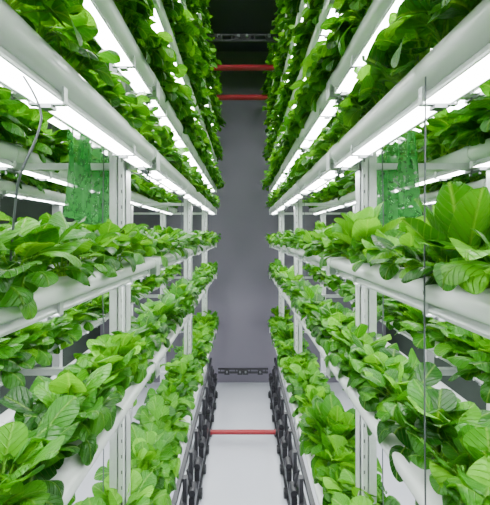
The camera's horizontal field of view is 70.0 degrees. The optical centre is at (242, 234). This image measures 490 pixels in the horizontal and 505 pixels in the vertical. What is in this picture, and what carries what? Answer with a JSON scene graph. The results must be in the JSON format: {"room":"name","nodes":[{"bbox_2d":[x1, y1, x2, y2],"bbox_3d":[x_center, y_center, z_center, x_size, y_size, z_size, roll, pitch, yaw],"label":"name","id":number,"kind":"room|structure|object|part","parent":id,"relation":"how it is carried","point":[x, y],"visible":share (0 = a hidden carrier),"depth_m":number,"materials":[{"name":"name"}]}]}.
{"room":"indoor vertical farm","nodes":[
{"label":"indoor vertical farm","id":0,"kind":"room"},
{"bbox_2d":[0,122,99,473],"bbox_3d":[-3.050,-0.375,2.875,0.100,6.950,8.950,0,0,0],"label":"wall","id":1,"kind":"structure","parent":0,"point":[34,209],"depth_m":5.06,"materials":[{"name":"paint"}]},
{"bbox_2d":[207,0,277,51],"bbox_3d":[0.000,-3.900,2.875,6.000,0.100,8.950,0,0,0],"label":"ceiling","id":2,"kind":"structure","parent":0,"point":[229,16],"depth_m":6.29,"materials":[{"name":"paint"}]},
{"bbox_2d":[206,34,280,42],"bbox_3d":[0.000,-2.575,4.570,1.000,0.110,0.100,0,0,0],"label":"cable tray","id":3,"kind":"object","parent":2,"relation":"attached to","point":[239,38],"visible":0.91,"depth_m":4.58,"materials":[{"name":"black metal"}]},
{"bbox_2d":[100,52,385,381],"bbox_3d":[0.000,-0.375,7.400,6.000,6.950,0.100,0,0,0],"label":"wall","id":4,"kind":"structure","parent":0,"point":[243,295],"depth_m":7.35,"materials":[{"name":"paint"}]},
{"bbox_2d":[218,368,267,374],"bbox_3d":[0.000,2.725,6.970,1.000,0.110,0.100,0,0,0],"label":"cable tray","id":5,"kind":"object","parent":4,"relation":"attached to","point":[240,371],"visible":1,"depth_m":6.98,"materials":[{"name":"black metal"}]},
{"bbox_2d":[72,382,414,504],"bbox_3d":[0.000,3.150,2.875,6.000,0.100,8.950,0,0,0],"label":"floor","id":6,"kind":"structure","parent":0,"point":[241,469],"depth_m":4.85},
{"bbox_2d":[0,0,217,504],"bbox_3d":[-1.488,-0.250,3.000,2.025,6.700,7.800,0,0,0],"label":"rack","id":7,"kind":"object","parent":6,"relation":"on","point":[60,90],"visible":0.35,"depth_m":2.00,"materials":[{"name":"white plastic"}]},
{"bbox_2d":[9,76,42,260],"bbox_3d":[-0.556,-0.145,0.870,0.107,0.492,0.041,0,0,16],"label":"power cable","id":8,"kind":"object","parent":7,"relation":"hanging from","point":[24,77],"visible":0.95,"depth_m":0.86,"materials":[{"name":"grey plastic"}]},
{"bbox_2d":[0,171,66,193],"bbox_3d":[-2.316,-0.667,3.030,0.635,0.492,7.907,0,0,0],"label":"leafy greens","id":9,"kind":"object","parent":7,"relation":"on","point":[26,179],"visible":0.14,"depth_m":3.66,"materials":[{"name":"green plant"}]},
{"bbox_2d":[41,122,47,130],"bbox_3d":[-2.284,-1.093,3.120,0.635,0.492,7.907,0,0,0],"label":"leafy greens","id":10,"kind":"object","parent":7,"relation":"on","point":[44,126],"visible":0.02,"depth_m":3.89,"materials":[{"name":"green plant"}]},
{"bbox_2d":[0,212,164,256],"bbox_3d":[-1.347,0.068,3.046,0.606,0.447,7.896,0,0,0],"label":"leafy greens","id":11,"kind":"object","parent":7,"relation":"on","point":[44,218],"visible":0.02,"depth_m":2.50,"materials":[{"name":"green plant"}]},
{"bbox_2d":[63,124,108,224],"bbox_3d":[-0.901,-0.340,2.155,0.134,0.560,0.750,0,0,0],"label":"netting","id":12,"kind":"object","parent":7,"relation":"attached to","point":[84,190],"visible":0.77,"depth_m":1.94,"materials":[{"name":"green plastic"}]},
{"bbox_2d":[0,86,181,211],"bbox_3d":[-1.373,-0.594,3.104,0.606,0.447,7.896,0,0,0],"label":"leafy greens","id":13,"kind":"object","parent":7,"relation":"on","point":[19,123],"visible":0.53,"depth_m":2.12,"materials":[{"name":"green plant"}]},
{"bbox_2d":[0,264,182,388],"bbox_3d":[-1.373,0.663,3.104,0.606,0.447,7.896,0,0,0],"label":"leafy greens","id":14,"kind":"object","parent":7,"relation":"on","point":[27,345],"visible":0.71,"depth_m":2.25,"materials":[{"name":"green plant"}]},
{"bbox_2d":[0,261,217,504],"bbox_3d":[-0.650,0.665,3.038,0.338,0.408,7.872,0,0,0],"label":"leafy greens","id":15,"kind":"object","parent":7,"relation":"on","point":[33,446],"visible":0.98,"depth_m":1.23,"materials":[{"name":"green plant"}]},
{"bbox_2d":[0,211,220,319],"bbox_3d":[-0.595,0.064,3.142,0.353,0.335,7.880,0,0,0],"label":"leafy greens","id":16,"kind":"object","parent":7,"relation":"on","point":[37,246],"visible":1,"depth_m":1.05,"materials":[{"name":"green plant"}]},
{"bbox_2d":[4,0,219,208],"bbox_3d":[-0.586,-0.597,3.017,0.333,0.305,7.700,0,0,0],"label":"leafy greens","id":17,"kind":"object","parent":7,"relation":"on","point":[66,26],"visible":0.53,"depth_m":1.21,"materials":[{"name":"green plant"}]},
{"bbox_2d":[67,329,182,504],"bbox_3d":[-1.344,1.609,3.120,0.635,0.492,7.907,0,0,0],"label":"leafy greens","id":18,"kind":"object","parent":7,"relation":"on","point":[73,499],"visible":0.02,"depth_m":3.62,"materials":[{"name":"green plant"}]},
{"bbox_2d":[86,38,173,146],"bbox_3d":[-1.373,-1.569,3.104,0.606,0.447,7.896,0,0,0],"label":"leafy greens","id":19,"kind":"object","parent":7,"relation":"on","point":[92,43],"visible":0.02,"depth_m":2.91,"materials":[{"name":"green plant"}]},
{"bbox_2d":[74,310,218,504],"bbox_3d":[-0.710,1.655,3.008,0.510,0.532,8.046,0,0,0],"label":"leafy greens","id":20,"kind":"object","parent":7,"relation":"on","point":[156,447],"visible":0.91,"depth_m":2.82,"materials":[{"name":"green plant"}]},
{"bbox_2d":[113,0,224,188],"bbox_3d":[-0.553,-1.001,3.112,0.457,0.354,7.782,0,0,0],"label":"leafy greens","id":21,"kind":"object","parent":7,"relation":"on","point":[136,14],"visible":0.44,"depth_m":2.11,"materials":[{"name":"green plant"}]},
{"bbox_2d":[162,0,223,160],"bbox_3d":[-0.556,-1.559,3.077,0.483,0.390,7.916,0,0,0],"label":"leafy greens","id":22,"kind":"object","parent":7,"relation":"on","point":[179,18],"visible":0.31,"depth_m":3.07,"materials":[{"name":"green plant"}]},
{"bbox_3d":[-0.562,2.760,3.000,0.175,0.680,7.800,0,0,0],"label":"frame","id":23,"kind":"part","parent":7,"relation":"part of","materials":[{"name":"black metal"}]},
{"bbox_2d":[185,0,225,131],"bbox_3d":[-0.550,-2.143,3.102,0.484,0.367,7.856,0,0,0],"label":"leafy greens","id":24,"kind":"object","parent":7,"relation":"on","point":[194,6],"visible":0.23,"depth_m":4.12,"materials":[{"name":"green plant"}]},
{"bbox_2d":[201,0,222,94],"bbox_3d":[-0.557,-2.751,3.038,0.457,0.354,7.782,0,0,0],"label":"leafy greens","id":25,"kind":"object","parent":7,"relation":"on","point":[205,3],"visible":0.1,"depth_m":4.63,"materials":[{"name":"green plant"}]},
{"bbox_2d":[216,94,267,99],"bbox_3d":[0.000,-2.530,6.450,1.000,0.159,0.159,0,0,0],"label":"bar","id":26,"kind":"object","parent":7,"relation":"attached to","point":[221,97],"visible":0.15,"depth_m":6.41,"materials":[{"name":"red paint"}]},
{"bbox_2d":[209,428,276,435],"bbox_3d":[0.000,2.930,5.200,1.000,0.108,0.108,0,0,0],"label":"bar","id":27,"kind":"object","parent":7,"relation":"attached to","point":[211,431],"visible":1,"depth_m":5.17,"materials":[{"name":"red paint"}]},
{"bbox_2d":[268,0,489,504],"bbox_3d":[1.488,-0.250,3.000,2.025,6.700,7.800,0,0,0],"label":"rack","id":28,"kind":"object","parent":6,"relation":"on","point":[454,70],"visible":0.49,"depth_m":1.96,"materials":[{"name":"white plastic"}]},
{"bbox_2d":[210,64,274,72],"bbox_3d":[0.000,-2.530,5.300,1.000,0.134,0.134,0,0,0],"label":"bar","id":29,"kind":"object","parent":28,"relation":"attached to","point":[219,67],"visible":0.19,"depth_m":5.27,"materials":[{"name":"red paint"}]},
{"bbox_2d":[260,0,285,94],"bbox_3d":[0.556,-2.759,3.073,0.483,0.390,7.916,0,0,0],"label":"leafy greens","id":30,"kind":"object","parent":28,"relation":"on","point":[272,47],"visible":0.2,"depth_m":5.10,"materials":[{"name":"green plant"}]},
{"bbox_2d":[262,0,300,132],"bbox_3d":[0.553,-2.151,3.038,0.457,0.354,7.782,0,0,0],"label":"leafy greens","id":31,"kind":"object","parent":28,"relation":"on","point":[291,9],"visible":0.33,"depth_m":3.98,"materials":[{"name":"green plant"}]},
{"bbox_3d":[0.562,2.760,3.000,0.175,0.680,7.800,0,0,0],"label":"frame","id":32,"kind":"part","parent":28,"relation":"part of","materials":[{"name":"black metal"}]},
{"bbox_2d":[261,0,323,160],"bbox_3d":[0.560,-1.543,3.102,0.484,0.367,7.856,0,0,0],"label":"leafy greens","id":33,"kind":"object","parent":28,"relation":"on","point":[303,31],"visible":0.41,"depth_m":3.05,"materials":[{"name":"green plant"}]},
{"bbox_2d":[260,0,372,190],"bbox_3d":[0.554,-1.009,3.077,0.483,0.390,7.916,0,0,0],"label":"leafy greens","id":34,"kind":"object","parent":28,"relation":"on","point":[318,66],"visible":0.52,"depth_m":2.08,"materials":[{"name":"green plant"}]},
{"bbox_2d":[306,112,337,152],"bbox_3d":[1.344,-1.643,3.030,0.635,0.492,7.907,0,0,0],"label":"leafy greens","id":35,"kind":"object","parent":28,"relation":"on","point":[336,113],"visible":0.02,"depth_m":4.85,"materials":[{"name":"green plant"}]},
{"bbox_2d":[267,305,400,504],"bbox_3d":[0.712,1.599,3.061,0.506,0.548,7.921,0,0,0],"label":"leafy greens","id":36,"kind":"object","parent":28,"relation":"on","point":[333,442],"visible":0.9,"depth_m":2.75,"materials":[{"name":"green plant"}]},
{"bbox_2d":[308,221,408,232],"bbox_3d":[1.376,-0.005,3.120,0.635,0.492,7.907,0,0,0],"label":"leafy greens","id":37,"kind":"object","parent":28,"relation":"on","point":[319,225],"visible":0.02,"depth_m":5.30,"materials":[{"name":"green plant"}]},
{"bbox_2d":[265,0,481,208],"bbox_3d":[0.584,-0.613,3.094,0.335,0.315,7.756,0,0,0],"label":"leafy greens","id":38,"kind":"object","parent":28,"relation":"on","point":[417,26],"visible":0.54,"depth_m":1.19,"materials":[{"name":"green plant"}]},
{"bbox_2d":[265,202,489,294],"bbox_3d":[0.596,0.026,3.050,0.355,0.370,7.739,0,0,0],"label":"leafy greens","id":39,"kind":"object","parent":28,"relation":"on","point":[360,238],"visible":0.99,"depth_m":1.20,"materials":[{"name":"green plant"}]},
{"bbox_2d":[268,258,489,504],"bbox_3d":[0.650,0.646,3.067,0.338,0.411,8.070,0,0,0],"label":"leafy greens","id":40,"kind":"object","parent":28,"relation":"on","point":[461,430],"visible":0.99,"depth_m":1.26,"materials":[{"name":"green plant"}]},
{"bbox_2d":[324,360,464,504],"bbox_3d":[1.373,1.683,3.046,0.606,0.447,7.896,0,0,0],"label":"leafy greens","id":41,"kind":"object","parent":28,"relation":"on","point":[450,461],"visible":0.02,"depth_m":2.35,"materials":[{"name":"green plant"}]},
{"bbox_2d":[302,263,489,403],"bbox_3d":[1.344,0.590,3.030,0.635,0.492,7.907,0,0,0],"label":"leafy greens","id":42,"kind":"object","parent":28,"relation":"on","point":[473,349],"visible":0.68,"depth_m":2.19,"materials":[{"name":"green plant"}]},
{"bbox_2d":[302,80,489,207],"bbox_3d":[1.344,-0.667,3.030,0.635,0.492,7.907,0,0,0],"label":"leafy greens","id":43,"kind":"object","parent":28,"relation":"on","point":[447,132],"visible":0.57,"depth_m":2.15,"materials":[{"name":"green plant"}]},
{"bbox_2d":[377,131,421,224],"bbox_3d":[0.899,-0.315,2.225,0.134,0.510,0.750,0,0,0],"label":"netting","id":44,"kind":"object","parent":28,"relation":"attached to","point":[400,185],"visible":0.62,"depth_m":1.99,"materials":[{"name":"green plastic"}]},
{"bbox_2d":[351,171,485,206],"bbox_3d":[2.287,-0.594,3.104,0.606,0.447,7.896,0,0,0],"label":"leafy greens","id":45,"kind":"object","parent":28,"relation":"on","point":[464,178],"visible":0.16,"depth_m":3.61,"materials":[{"name":"green plant"}]},
{"bbox_2d":[424,76,425,504],"bbox_3d":[0.483,0.170,0.930,0.007,1.180,0.004,0,0,0],"label":"wire","id":46,"kind":"object","parent":28,"relation":"hanging from","point":[425,76],"visible":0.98,"depth_m":0.93,"materials":[{"name":"grey metal"}]},
{"bbox_2d":[401,181,489,261],"bbox_3d":[0.562,0.003,0.930,0.267,0.274,0.207,0,0,-34],"label":"romaine lettuce","id":47,"kind":"object","parent":28,"relation":"on","point":[458,207],"visible":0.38,"depth_m":0.87,"materials":[{"name":"green plant"}]},
{"bbox_2d":[386,106,485,409],"bbox_3d":[3.050,-0.375,2.875,0.100,6.950,8.950,0,0,0],"label":"wall","id":48,"kind":"structure","parent":0,"point":[469,390],"depth_m":5.11,"materials":[{"name":"paint"}]}
]}

